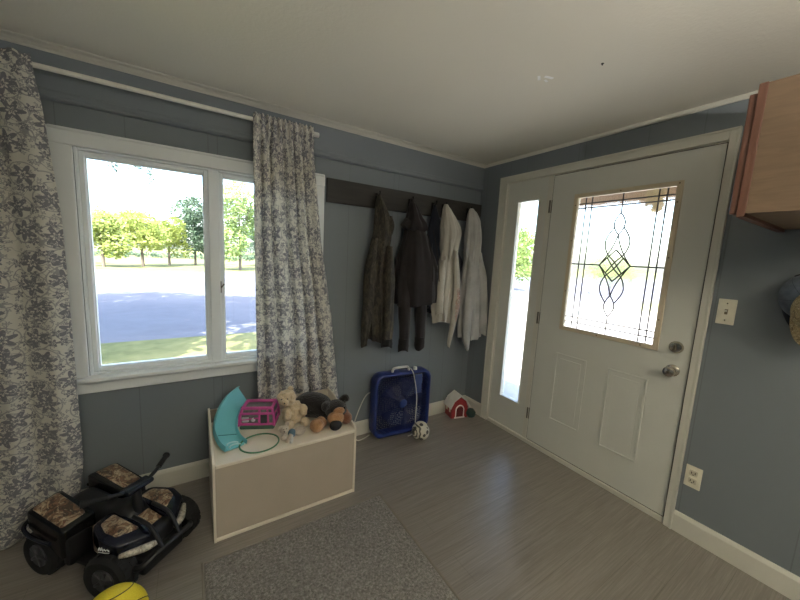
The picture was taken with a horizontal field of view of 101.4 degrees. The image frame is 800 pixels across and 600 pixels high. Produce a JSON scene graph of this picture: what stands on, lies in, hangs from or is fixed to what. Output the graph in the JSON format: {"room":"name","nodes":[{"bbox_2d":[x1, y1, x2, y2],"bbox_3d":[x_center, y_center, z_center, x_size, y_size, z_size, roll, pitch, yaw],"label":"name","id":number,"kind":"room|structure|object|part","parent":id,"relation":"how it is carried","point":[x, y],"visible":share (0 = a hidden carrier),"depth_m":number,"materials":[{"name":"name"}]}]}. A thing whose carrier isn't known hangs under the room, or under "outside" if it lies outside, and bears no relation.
{"room":"entryway","nodes":[
{"label":"entryway","id":0,"kind":"room"},
{"bbox_2d":[41,99,480,489],"bbox_3d":[-0.905,-0.036,2.156,3.960,2.272,0.130,-2,9,-32],"label":"wall","id":1,"kind":"structure","parent":0,"point":[133,428],"depth_m":2.12,"materials":[{"name":"grey paint"}]},
{"bbox_2d":[31,61,319,137],"bbox_3d":[-1.415,-1.007,1.519,2.109,0.070,0.081,-2,9,-32],"label":"curtain rod","id":2,"kind":"object","parent":1,"relation":"attached to","point":[34,64],"visible":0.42,"depth_m":1.57,"materials":[{"name":"white plastic"}]},
{"bbox_2d":[0,47,83,549],"bbox_3d":[-1.932,0.060,1.306,0.900,2.192,0.098,-2,9,-32],"label":"curtain","id":3,"kind":"object","parent":2,"relation":"hanging from","point":[41,450],"visible":0.93,"depth_m":1.49,"materials":[{"name":"grey fabric"}]},
{"bbox_2d":[253,111,337,398],"bbox_3d":[-0.635,-0.083,2.146,0.602,1.996,0.080,-2,9,-32],"label":"curtain","id":4,"kind":"object","parent":2,"relation":"hanging from","point":[293,311],"visible":0.9,"depth_m":2.07,"materials":[{"name":"grey fabric"}]},
{"bbox_2d":[45,124,324,394],"bbox_3d":[-1.113,-0.181,1.958,1.364,1.295,0.178,-2,9,-32],"label":"window","id":5,"kind":"structure","parent":1,"relation":"in","point":[100,147],"depth_m":1.72,"materials":[{"name":"white paint"}]},
{"bbox_3d":[-1.360,-0.180,1.804,0.538,1.109,0.052,-2,9,-32],"label":"sash","id":6,"kind":"part","parent":5,"relation":"part of","materials":[{"name":"white plastic"}]},
{"bbox_3d":[-1.120,-0.191,1.979,1.155,1.133,0.134,-2,9,-32],"label":"frame","id":7,"kind":"part","parent":5,"relation":"part of","materials":[{"name":"white plastic"}]},
{"bbox_3d":[-0.861,-0.196,2.121,0.541,1.109,0.052,-2,9,-32],"label":"sash","id":8,"kind":"part","parent":5,"relation":"part of","materials":[{"name":"white plastic"}]},
{"bbox_2d":[0,40,484,185],"bbox_3d":[-0.811,-1.058,1.957,3.700,0.187,0.020,-2,9,-32],"label":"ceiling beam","id":9,"kind":"structure","parent":1,"relation":"attached to","point":[332,140],"depth_m":1.79,"materials":[{"name":"grey paint"}]},
{"bbox_2d":[0,29,487,167],"bbox_3d":[-0.787,-1.134,1.915,3.700,0.022,0.055,-2,9,-32],"label":"trim","id":10,"kind":"structure","parent":1,"relation":"attached to","point":[5,35],"depth_m":1.74,"materials":[{"name":"beige paint"}]},
{"bbox_2d":[38,87,483,191],"bbox_3d":[-0.815,-0.953,1.968,3.700,0.042,0.027,-2,9,-32],"label":"trim","id":11,"kind":"structure","parent":1,"relation":"attached to","point":[46,94],"depth_m":1.78,"materials":[{"name":"grey paint"}]},
{"bbox_2d":[81,395,464,491],"bbox_3d":[-0.928,1.043,2.233,3.684,0.113,0.016,-2,9,-32],"label":"baseboard","id":12,"kind":"structure","parent":1,"relation":"attached to","point":[188,472],"depth_m":2.01,"materials":[{"name":"beige paint"}]},
{"bbox_2d":[326,178,481,220],"bbox_3d":[0.135,-0.760,2.574,1.454,0.158,0.082,-2,9,-32],"label":"coat rack","id":13,"kind":"object","parent":1,"relation":"attached to","point":[338,191],"visible":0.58,"depth_m":2.46,"materials":[{"name":"brown wood"}]},
{"bbox_2d":[361,195,394,347],"bbox_3d":[-0.158,-0.200,2.405,0.243,1.122,0.170,1,8,-17],"label":"jacket","id":14,"kind":"object","parent":13,"relation":"hanging from","point":[377,318],"visible":1,"depth_m":2.36,"materials":[{"name":"fabric"}]},
{"bbox_2d":[394,199,439,351],"bbox_3d":[0.141,-0.184,2.585,0.426,1.184,0.179,-2,9,-32],"label":"hooded jacket","id":15,"kind":"object","parent":13,"relation":"hanging from","point":[416,269],"visible":1,"depth_m":2.50,"materials":[{"name":"brown fabric"}]},
{"bbox_2d":[407,199,427,231],"bbox_3d":[0.124,-0.639,2.511,0.196,0.264,0.122,-2,9,-32],"label":"hood","id":16,"kind":"object","parent":15,"relation":"attached to","point":[416,222],"depth_m":2.48,"materials":[{"name":"brown fabric"}]},
{"bbox_2d":[427,205,462,312],"bbox_3d":[0.384,-0.334,2.788,0.456,0.892,0.093,-4,10,-41],"label":"jacket","id":17,"kind":"object","parent":13,"relation":"hanging from","point":[434,224],"visible":0.23,"depth_m":2.67,"materials":[{"name":"fabric"}]},
{"bbox_2d":[431,204,461,347],"bbox_3d":[0.381,-0.193,2.738,0.255,1.187,0.165,1,8,-16],"label":"hooded jacket","id":18,"kind":"object","parent":13,"relation":"hanging from","point":[446,308],"visible":0.9,"depth_m":2.69,"materials":[{"name":"white fabric"}]},
{"bbox_2d":[440,204,461,262],"bbox_3d":[0.419,-0.531,2.711,0.207,0.507,0.135,-2,9,-32],"label":"hood","id":19,"kind":"object","parent":18,"relation":"attached to","point":[450,229],"depth_m":2.66,"materials":[{"name":"white fabric"}]},
{"bbox_2d":[457,208,487,350],"bbox_3d":[0.663,-0.176,2.888,0.297,1.232,0.172,-2,9,-32],"label":"sweatshirt","id":20,"kind":"object","parent":13,"relation":"hanging from","point":[473,309],"visible":0.99,"depth_m":2.83,"materials":[{"name":"white fabric"}]},
{"bbox_2d":[463,208,481,263],"bbox_3d":[0.635,-0.537,2.837,0.171,0.507,0.130,-2,9,-32],"label":"hood","id":21,"kind":"object","parent":20,"relation":"attached to","point":[472,254],"depth_m":2.80,"materials":[{"name":"white fabric"}]},
{"bbox_2d":[0,412,790,599],"bbox_3d":[0.133,1.473,0.595,3.960,0.200,4.260,-2,9,-32],"label":"floor","id":22,"kind":"structure","parent":0,"point":[500,518],"depth_m":1.73,"materials":[{"name":"laminate"}]},
{"bbox_2d":[21,452,200,596],"bbox_3d":[-1.284,0.982,1.502,0.613,0.396,0.406,5,8,14],"label":"toy atv","id":23,"kind":"object","parent":22,"relation":"on","point":[120,529],"visible":0.98,"depth_m":1.40,"materials":[{"name":"black plastic"}]},
{"bbox_3d":[-1.542,0.965,1.395,0.105,0.069,0.223,-3,10,-38],"label":"trim rail","id":24,"kind":"part","parent":23,"relation":"part of","materials":[{"name":"black plastic"}]},
{"bbox_3d":[-1.470,0.909,1.413,0.179,0.065,0.089,5,8,14],"label":"camo panel","id":25,"kind":"part","parent":23,"relation":"part of","materials":[{"name":"brown plastic"}]},
{"bbox_3d":[-1.353,0.993,1.517,0.408,0.206,0.122,5,8,14],"label":"seat","id":26,"kind":"part","parent":23,"relation":"part of","materials":[{"name":"black plastic"}]},
{"bbox_3d":[-1.412,0.882,1.642,0.179,0.065,0.089,5,8,14],"label":"camo panel","id":27,"kind":"part","parent":23,"relation":"part of","materials":[{"name":"brown plastic"}]},
{"bbox_3d":[-1.185,0.957,1.369,0.141,0.037,0.075,5,8,14],"label":"camo panel","id":28,"kind":"part","parent":23,"relation":"part of","materials":[{"name":"brown plastic"}]},
{"bbox_3d":[-1.124,0.967,1.455,0.088,0.034,0.065,5,8,14],"label":"camo panel","id":29,"kind":"part","parent":23,"relation":"part of","materials":[{"name":"brown plastic"}]},
{"bbox_3d":[-1.138,0.935,1.555,0.141,0.037,0.075,5,8,14],"label":"camo panel","id":30,"kind":"part","parent":23,"relation":"part of","materials":[{"name":"brown plastic"}]},
{"bbox_2d":[92,582,148,599],"bbox_3d":[-1.018,1.135,1.160,0.204,0.205,0.208,9,9,37],"label":"basketball","id":31,"kind":"object","parent":22,"relation":"on","point":[125,590],"visible":1,"depth_m":1.17,"materials":[{"name":"yellow rubber"}]},
{"bbox_2d":[208,387,356,542],"bbox_3d":[-0.704,0.903,1.956,0.742,0.487,0.478,-2,9,-32],"label":"chest","id":32,"kind":"object","parent":22,"relation":"on","point":[248,491],"visible":0.84,"depth_m":1.75,"materials":[{"name":"white wood"}]},
{"bbox_3d":[-1.014,0.912,1.762,0.011,0.487,0.474,-2,9,-32],"label":"panel","id":33,"kind":"part","parent":32,"relation":"part of","materials":[{"name":"white wood"}]},
{"bbox_2d":[213,386,249,451],"bbox_3d":[-0.931,0.648,1.808,0.174,0.214,0.389,0,8,-22],"label":"slide","id":34,"kind":"object","parent":32,"relation":"on","point":[227,436],"visible":0.94,"depth_m":1.81,"materials":[{"name":"teal plastic"}]},
{"bbox_2d":[238,399,279,429],"bbox_3d":[-0.826,0.669,1.927,0.206,0.134,0.142,2,8,-9],"label":"pet carrier","id":35,"kind":"object","parent":32,"relation":"on","point":[264,415],"visible":0.98,"depth_m":1.87,"materials":[{"name":"pink plastic"}]},
{"bbox_2d":[242,417,254,422],"bbox_3d":[-0.862,0.683,1.864,0.071,0.030,0.024,2,8,-9],"label":"print","id":36,"kind":"object","parent":35,"relation":"on","point":[244,419],"depth_m":1.86,"materials":[{"name":"pink paper"}]},
{"bbox_2d":[240,415,278,429],"bbox_3d":[-0.829,0.721,1.935,0.190,0.030,0.124,2,8,-9],"label":"tray","id":37,"kind":"object","parent":35,"relation":"on","point":[270,424],"depth_m":1.87,"materials":[{"name":"pink plastic"}]},
{"bbox_3d":[-0.780,0.681,1.875,0.036,0.050,0.009,2,8,-9],"label":"door","id":38,"kind":"part","parent":35,"relation":"part of","materials":[{"name":"plastic"}]},
{"bbox_2d":[239,433,279,453],"bbox_3d":[-0.748,0.761,1.744,0.201,0.012,0.179,-2,9,-32],"label":"hoop","id":39,"kind":"object","parent":32,"relation":"on","point":[240,449],"visible":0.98,"depth_m":1.72,"materials":[{"name":"green plastic"}]},
{"bbox_3d":[-0.826,0.865,2.147,0.720,0.460,0.016,-2,9,-32],"label":"panel","id":40,"kind":"part","parent":32,"relation":"part of","materials":[{"name":"beige wood"}]},
{"bbox_3d":[-0.691,0.753,1.928,0.718,0.018,0.458,-2,9,-32],"label":"lid","id":41,"kind":"part","parent":32,"relation":"part of","materials":[{"name":"white wood"}]},
{"bbox_3d":[-0.587,0.974,1.776,0.720,0.365,0.016,-2,9,-32],"label":"panel","id":42,"kind":"part","parent":32,"relation":"part of","materials":[{"name":"beige wood"}]},
{"bbox_3d":[-0.600,1.166,1.805,0.724,0.016,0.034,-2,9,-32],"label":"rail","id":43,"kind":"part","parent":32,"relation":"part of","materials":[{"name":"beige wood"}]},
{"bbox_2d":[278,422,305,443],"bbox_3d":[-0.587,0.724,1.807,0.147,0.080,0.102,-3,10,-40],"label":"stuffed animal","id":44,"kind":"object","parent":32,"relation":"on","point":[299,430],"visible":1,"depth_m":1.79,"materials":[{"name":"white fabric"}]},
{"bbox_3d":[-0.632,0.748,1.779,0.034,0.032,0.033,-3,10,-40],"label":"leg","id":45,"kind":"part","parent":44,"relation":"part of","materials":[{"name":"white fabric"}]},
{"bbox_3d":[-0.604,0.749,1.775,0.020,0.037,0.049,5,8,15],"label":"arm","id":46,"kind":"part","parent":44,"relation":"part of"},
{"bbox_2d":[277,386,309,429],"bbox_3d":[-0.636,0.633,1.941,0.184,0.242,0.172,-2,9,-32],"label":"toy","id":47,"kind":"object","parent":32,"relation":"on","point":[294,412],"visible":0.92,"depth_m":1.92,"materials":[{"name":"beige fabric"}]},
{"bbox_3d":[-0.652,0.665,1.899,0.044,0.070,0.052,-2,9,-32],"label":"arm","id":48,"kind":"part","parent":47,"relation":"part of"},
{"bbox_3d":[-0.640,0.725,1.893,0.053,0.054,0.069,-2,9,-32],"label":"leg","id":49,"kind":"part","parent":47,"relation":"part of","materials":[{"name":"beige fabric"}]},
{"bbox_3d":[-0.572,0.653,1.941,0.048,0.072,0.043,8,9,33],"label":"arm","id":50,"kind":"part","parent":47,"relation":"part of"},
{"bbox_3d":[-0.565,0.722,1.943,0.057,0.051,0.071,-2,9,-32],"label":"leg","id":51,"kind":"part","parent":47,"relation":"part of","materials":[{"name":"beige fabric"}]},
{"bbox_2d":[296,391,351,432],"bbox_3d":[-0.482,0.660,2.006,0.370,0.168,0.300,7,9,30],"label":"plush dog","id":52,"kind":"object","parent":32,"relation":"on","point":[320,407],"visible":0.92,"depth_m":1.96},
{"bbox_3d":[-0.477,0.722,1.891,0.083,0.077,0.098,5,8,17],"label":"leg","id":53,"kind":"part","parent":52,"relation":"part of","materials":[{"name":"orange fabric"}]},
{"bbox_3d":[-0.339,0.707,2.007,0.074,0.085,0.117,-2,9,-32],"label":"leg","id":54,"kind":"part","parent":52,"relation":"part of","materials":[{"name":"orange fabric"}]},
{"bbox_3d":[-0.397,0.892,2.154,0.011,0.487,0.474,-2,9,-32],"label":"panel","id":55,"kind":"part","parent":32,"relation":"part of","materials":[{"name":"white wood"}]},
{"bbox_2d":[201,493,461,599],"bbox_3d":[-0.191,1.262,1.232,0.928,0.020,1.196,-2,9,-32],"label":"rug","id":56,"kind":"object","parent":22,"relation":"on","point":[362,551],"visible":1,"depth_m":1.50,"materials":[{"name":"grey carpet"}]},
{"bbox_2d":[354,365,430,440],"bbox_3d":[-0.049,0.810,2.610,0.662,0.566,0.164,-1,9,-28],"label":"box fan","id":57,"kind":"object","parent":22,"relation":"on","point":[420,398],"visible":0.97,"depth_m":2.63,"materials":[{"name":"blue plastic"}]},
{"bbox_3d":[-0.089,0.920,2.615,0.157,0.143,0.046,-1,9,-28],"label":"blade","id":58,"kind":"part","parent":57,"relation":"part of","materials":[{"name":"blue plastic"}]},
{"bbox_3d":[-0.080,0.741,2.592,0.157,0.143,0.046,-1,9,-28],"label":"blade","id":59,"kind":"part","parent":57,"relation":"part of","materials":[{"name":"blue plastic"}]},
{"bbox_2d":[376,373,422,428],"bbox_3d":[-0.014,0.820,2.702,0.452,0.455,0.004,-1,9,-28],"label":"grille","id":60,"kind":"object","parent":57,"relation":"attached to","point":[405,376],"depth_m":2.68,"materials":[{"name":"blue plastic"}]},
{"bbox_3d":[0.006,0.551,2.612,0.169,0.048,0.020,-1,9,-28],"label":"handle","id":61,"kind":"part","parent":57,"relation":"part of","materials":[{"name":"white plastic"}]},
{"bbox_2d":[376,374,427,434],"bbox_3d":[0.024,0.832,2.632,0.456,0.459,0.008,-1,9,-28],"label":"grille","id":62,"kind":"object","parent":57,"relation":"attached to","point":[402,401],"depth_m":2.63,"materials":[{"name":"blue plastic"}]},
{"bbox_3d":[0.044,0.941,2.707,0.038,0.156,0.135,9,10,40],"label":"blade","id":63,"kind":"part","parent":57,"relation":"part of","materials":[{"name":"blue plastic"}]},
{"bbox_3d":[0.069,0.714,2.652,0.135,0.156,0.038,2,8,-7],"label":"blade","id":64,"kind":"part","parent":57,"relation":"part of","materials":[{"name":"blue plastic"}]},
{"bbox_3d":[0.117,0.826,2.712,0.151,0.134,0.046,-1,9,-28],"label":"blade","id":65,"kind":"part","parent":57,"relation":"part of","materials":[{"name":"blue plastic"}]},
{"bbox_2d":[412,421,429,439],"bbox_3d":[0.164,1.036,2.595,0.144,0.144,0.144,-2,9,-32],"label":"ball","id":66,"kind":"object","parent":22,"relation":"on","point":[420,429],"visible":1,"depth_m":2.54,"materials":[{"name":"white plastic"}]},
{"bbox_2d":[444,390,469,418],"bbox_3d":[0.527,0.961,3.029,0.204,0.217,0.140,0,8,-18],"label":"house","id":67,"kind":"structure","parent":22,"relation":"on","point":[456,406],"depth_m":2.98,"materials":[{"name":"red plastic"}]},
{"bbox_3d":[0.544,1.014,2.978,0.104,0.126,0.012,0,8,-19],"label":"doorway trim","id":68,"kind":"part","parent":67,"relation":"part of","materials":[{"name":"white plastic"}]},
{"bbox_3d":[0.543,1.021,2.981,0.068,0.088,0.005,0,8,-19],"label":"doorway","id":69,"kind":"part","parent":67,"relation":"part of","materials":[{"name":"red plastic"}]},
{"bbox_2d":[466,408,475,417],"bbox_3d":[0.650,1.037,3.004,0.090,0.087,0.088,-2,9,-32],"label":"ball","id":70,"kind":"object","parent":22,"relation":"on","point":[470,412],"visible":1,"depth_m":2.97,"materials":[{"name":"green rubber"}]},
{"bbox_2d":[0,0,799,163],"bbox_3d":[0.260,-0.974,0.271,3.960,0.200,4.260,-2,9,-32],"label":"ceiling","id":71,"kind":"structure","parent":0,"point":[455,77],"depth_m":1.36,"materials":[{"name":"paint"}]},
{"bbox_2d":[538,76,553,81],"bbox_3d":[0.658,-1.014,1.499,0.075,0.002,0.046,1,8,-15],"label":"ceiling patch","id":72,"kind":"object","parent":71,"relation":"attached to","point":[548,77],"visible":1,"depth_m":1.49,"materials":[{"name":"white paint"}]},
{"bbox_2d":[514,227,534,282],"bbox_3d":[8.164,-2.897,22.969,2.770,4.415,3.405,-1,8,-25],"label":"tree","id":73,"kind":"object","parent":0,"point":[521,259],"visible":0.54,"depth_m":22.30,"materials":[{"name":"green plant"}]},
{"bbox_2d":[589,241,636,295],"bbox_3d":[14.437,-2.158,22.134,3.076,3.817,3.044,5,8,17],"label":"tree","id":74,"kind":"object","parent":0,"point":[622,266],"visible":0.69,"depth_m":21.87,"materials":[{"name":"green plant"}]},
{"bbox_2d":[465,99,799,576],"bbox_3d":[1.848,0.207,1.404,0.130,2.272,4.130,-2,9,-32],"label":"wall","id":75,"kind":"structure","parent":0,"point":[744,433],"depth_m":1.59,"materials":[{"name":"grey paint"}]},
{"bbox_2d":[464,395,480,415],"bbox_3d":[0.692,1.008,3.132,0.016,0.113,0.234,-2,9,-32],"label":"baseboard","id":76,"kind":"structure","parent":75,"relation":"attached to","point":[475,405],"depth_m":3.10,"materials":[{"name":"beige paint"}]},
{"bbox_2d":[489,177,548,435],"bbox_3d":[0.970,0.076,2.701,0.047,2.040,0.364,-2,9,-32],"label":"window","id":77,"kind":"structure","parent":75,"relation":"in","point":[504,409],"depth_m":2.71,"materials":[{"name":"white paint"}]},
{"bbox_2d":[522,176,554,437],"bbox_3d":[1.099,0.103,2.548,0.104,2.040,0.040,-2,9,-32],"label":"trim","id":78,"kind":"structure","parent":75,"relation":"attached to","point":[551,178],"depth_m":2.51,"materials":[{"name":"beige paint"}]},
{"bbox_2d":[487,417,663,521],"bbox_3d":[1.191,1.166,2.449,0.112,0.030,1.322,-2,9,-32],"label":"trim","id":79,"kind":"structure","parent":75,"relation":"attached to","point":[634,503],"depth_m":2.24,"materials":[{"name":"beige paint"}]},
{"bbox_2d":[480,126,742,528],"bbox_3d":[1.243,0.125,2.332,0.154,2.128,1.447,-2,9,-32],"label":"trim","id":80,"kind":"structure","parent":75,"relation":"attached to","point":[733,135],"depth_m":1.79,"materials":[{"name":"beige paint"}]},
{"bbox_2d":[485,91,757,167],"bbox_3d":[1.814,-0.914,1.262,0.018,0.020,3.980,-2,9,-32],"label":"trim","id":81,"kind":"structure","parent":75,"relation":"attached to","point":[744,96],"depth_m":1.91,"materials":[{"name":"beige paint"}]},
{"bbox_2d":[526,142,728,515],"bbox_3d":[1.298,0.167,2.123,0.115,2.043,0.950,-2,9,-32],"label":"door","id":82,"kind":"structure","parent":75,"relation":"in","point":[610,407],"depth_m":2.01,"materials":[{"name":"white paint"}]},
{"bbox_3d":[1.341,-0.217,2.061,0.023,0.942,0.597,-2,9,-32],"label":"lite frame","id":83,"kind":"part","parent":82,"relation":"part of","materials":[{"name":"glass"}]},
{"bbox_3d":[1.486,0.392,1.800,0.068,0.066,0.066,-2,9,-32],"label":"knob","id":84,"kind":"part","parent":82,"relation":"part of","materials":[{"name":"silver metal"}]},
{"bbox_2d":[683,464,702,490],"bbox_3d":[1.568,0.949,1.752,0.010,0.120,0.068,-2,9,-32],"label":"wall outlet","id":85,"kind":"object","parent":75,"relation":"attached to","point":[693,475],"visible":1,"depth_m":1.75,"materials":[{"name":"beige plastic"}]},
{"bbox_2d":[688,477,696,484],"bbox_3d":[1.566,0.971,1.754,0.006,0.029,0.034,-2,9,-32],"label":"socket","id":86,"kind":"object","parent":85,"relation":"attached to","point":[691,480],"depth_m":1.75,"materials":[{"name":"white plastic"}]},
{"bbox_2d":[689,470,697,477],"bbox_3d":[1.569,0.927,1.748,0.006,0.029,0.034,-2,9,-32],"label":"socket","id":87,"kind":"object","parent":85,"relation":"attached to","point":[692,473],"depth_m":1.75,"materials":[{"name":"white plastic"}]},
{"bbox_2d":[715,298,737,324],"bbox_3d":[1.617,0.059,1.623,0.018,0.126,0.068,-2,9,-32],"label":"light switch","id":88,"kind":"object","parent":75,"relation":"attached to","point":[726,310],"visible":1,"depth_m":1.62,"materials":[{"name":"beige plastic"}]},
{"bbox_2d":[671,510,799,599],"bbox_3d":[2.144,1.385,0.860,0.016,0.113,2.320,-2,9,-32],"label":"baseboard","id":89,"kind":"structure","parent":75,"relation":"attached to","point":[767,572],"depth_m":1.60,"materials":[{"name":"beige paint"}]},
{"bbox_2d":[729,74,799,231],"bbox_3d":[1.521,-0.488,1.153,0.638,0.430,0.344,-2,9,-32],"label":"upper cabinet","id":90,"kind":"object","parent":75,"relation":"attached to","point":[766,189],"visible":1,"depth_m":1.07,"materials":[{"name":"beige wood"}]},
{"bbox_3d":[1.303,-0.499,1.202,0.307,0.393,0.020,-2,9,-32],"label":"door","id":91,"kind":"part","parent":90,"relation":"part of","materials":[{"name":"brown wood"}]},
{"bbox_3d":[1.448,-0.507,1.267,0.638,0.430,0.022,-2,9,-32],"label":"frame","id":92,"kind":"part","parent":90,"relation":"part of","materials":[{"name":"brown wood"}]},
{"label":"outside","id":93,"kind":"structure","parent":0,"visible":0},
{"bbox_2d":[505,293,656,384],"bbox_3d":[6.350,1.062,9.293,13.870,0.070,36.000,-2,9,-32],"label":"driveway","id":94,"kind":"structure","parent":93,"point":[624,317],"depth_m":11.13,"materials":[{"name":"concrete"}]},
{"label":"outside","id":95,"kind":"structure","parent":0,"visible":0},
{"bbox_2d":[94,246,662,278],"bbox_3d":[-36.151,-14.090,107.238,350.000,0.100,163.000,-2,9,-32],"label":"lawn","id":96,"kind":"structure","parent":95,"point":[131,263],"depth_m":34.97,"materials":[{"name":"green plant"}]},
{"bbox_2d":[91,205,136,266],"bbox_3d":[-22.395,-4.741,24.647,4.228,4.488,3.236,5,8,16],"label":"tree","id":97,"kind":"object","parent":96,"relation":"on","point":[101,228],"visible":0.8,"depth_m":24.48,"materials":[{"name":"green plant"}]},
{"bbox_2d":[111,209,173,265],"bbox_3d":[-21.603,-5.178,27.642,4.696,4.650,4.017,3,8,-2],"label":"tree","id":98,"kind":"object","parent":96,"relation":"on","point":[146,231],"visible":0.91,"depth_m":26.81,"materials":[{"name":"green plant"}]},
{"bbox_2d":[154,216,192,264],"bbox_3d":[-21.851,-5.627,30.949,3.914,4.645,4.032,5,8,14],"label":"tree","id":99,"kind":"object","parent":96,"relation":"on","point":[176,232],"visible":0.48,"depth_m":30.58,"materials":[{"name":"green plant"}]},
{"bbox_2d":[94,249,254,260],"bbox_3d":[-32.841,-6.455,47.584,26.393,1.292,2.689,-2,9,-32],"label":"hedge","id":100,"kind":"object","parent":96,"relation":"on","point":[153,254],"visible":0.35,"depth_m":46.90,"materials":[{"name":"green plant"}]},
{"bbox_2d":[170,195,203,264],"bbox_3d":[-20.486,-6.885,32.675,3.719,6.820,3.685,7,9,29],"label":"tree","id":101,"kind":"object","parent":96,"relation":"on","point":[193,219],"visible":0.73,"depth_m":31.71,"materials":[{"name":"green plant"}]},
{"bbox_2d":[223,180,254,269],"bbox_3d":[-13.976,-6.540,28.756,5.634,7.833,5.007,-5,11,-45],"label":"tree","id":102,"kind":"object","parent":96,"relation":"on","point":[236,229],"visible":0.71,"depth_m":27.66,"materials":[{"name":"green plant"}]},
{"bbox_2d":[241,220,254,261],"bbox_3d":[-16.150,-6.680,37.806,4.744,5.513,4.421,2,8,-8],"label":"tree","id":103,"kind":"object","parent":96,"relation":"on","point":[251,244],"visible":0.09,"depth_m":37.17,"materials":[{"name":"green plant"}]},
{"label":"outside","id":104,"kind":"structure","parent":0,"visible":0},
{"bbox_2d":[101,302,658,364],"bbox_3d":[14.142,2.641,0.695,160.000,0.100,30.900,-2,9,-32],"label":"lawn","id":105,"kind":"structure","parent":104,"point":[130,351],"depth_m":6.25,"materials":[{"name":"green plant"}]},
{"bbox_2d":[107,162,154,184],"bbox_3d":[-6.884,-3.945,3.319,9.825,10.100,9.600,8,9,32],"label":"tree","id":106,"kind":"object","parent":105,"relation":"on","point":[116,165],"visible":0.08,"depth_m":4.74,"materials":[{"name":"green plant"}]},
{"bbox_2d":[503,379,518,399],"bbox_3d":[1.840,1.488,2.528,0.990,0.440,3.800,-2,9,-32],"label":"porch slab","id":107,"kind":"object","parent":105,"relation":"on","point":[511,389],"depth_m":3.87,"materials":[{"name":"concrete"}]},
{"bbox_2d":[580,187,676,213],"bbox_3d":[2.095,0.157,2.039,0.970,2.350,3.080,-2,9,-32],"label":"porch roof","id":108,"kind":"structure","parent":107,"relation":"on","point":[650,208],"depth_m":2.75,"materials":[{"name":"beige paint"}]},
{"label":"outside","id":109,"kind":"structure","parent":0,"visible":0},
{"bbox_2d":[95,270,661,342],"bbox_3d":[0.275,-0.934,22.395,160.000,0.100,21.100,-2,9,-32],"label":"road","id":110,"kind":"structure","parent":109,"point":[132,305],"depth_m":12.24,"materials":[{"name":"asphalt"}]},
{"bbox_3d":[1.750,-0.103,1.367,0.058,0.060,0.024,-2,9,-32],"label":"wall hook","id":111,"kind":"object","parent":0,"visible":0},
{"bbox_2d":[778,274,799,344],"bbox_3d":[1.669,0.044,1.328,0.232,0.308,0.217,-2,9,-32],"label":"cap","id":112,"kind":"object","parent":111,"relation":"hanging from","point":[790,290],"depth_m":1.36,"materials":[{"name":"blue fabric"}]},
{"bbox_3d":[1.641,0.075,1.283,0.135,0.256,0.163,-2,9,-32],"label":"cap","id":113,"kind":"part","parent":112,"relation":"part of","materials":[{"name":"beige fabric"}]},
{"bbox_3d":[1.635,0.046,1.274,0.110,0.183,0.161,-6,17,-31],"label":"crown","id":114,"kind":"part","parent":112,"relation":"part of","materials":[{"name":"beige fabric"}]}
]}

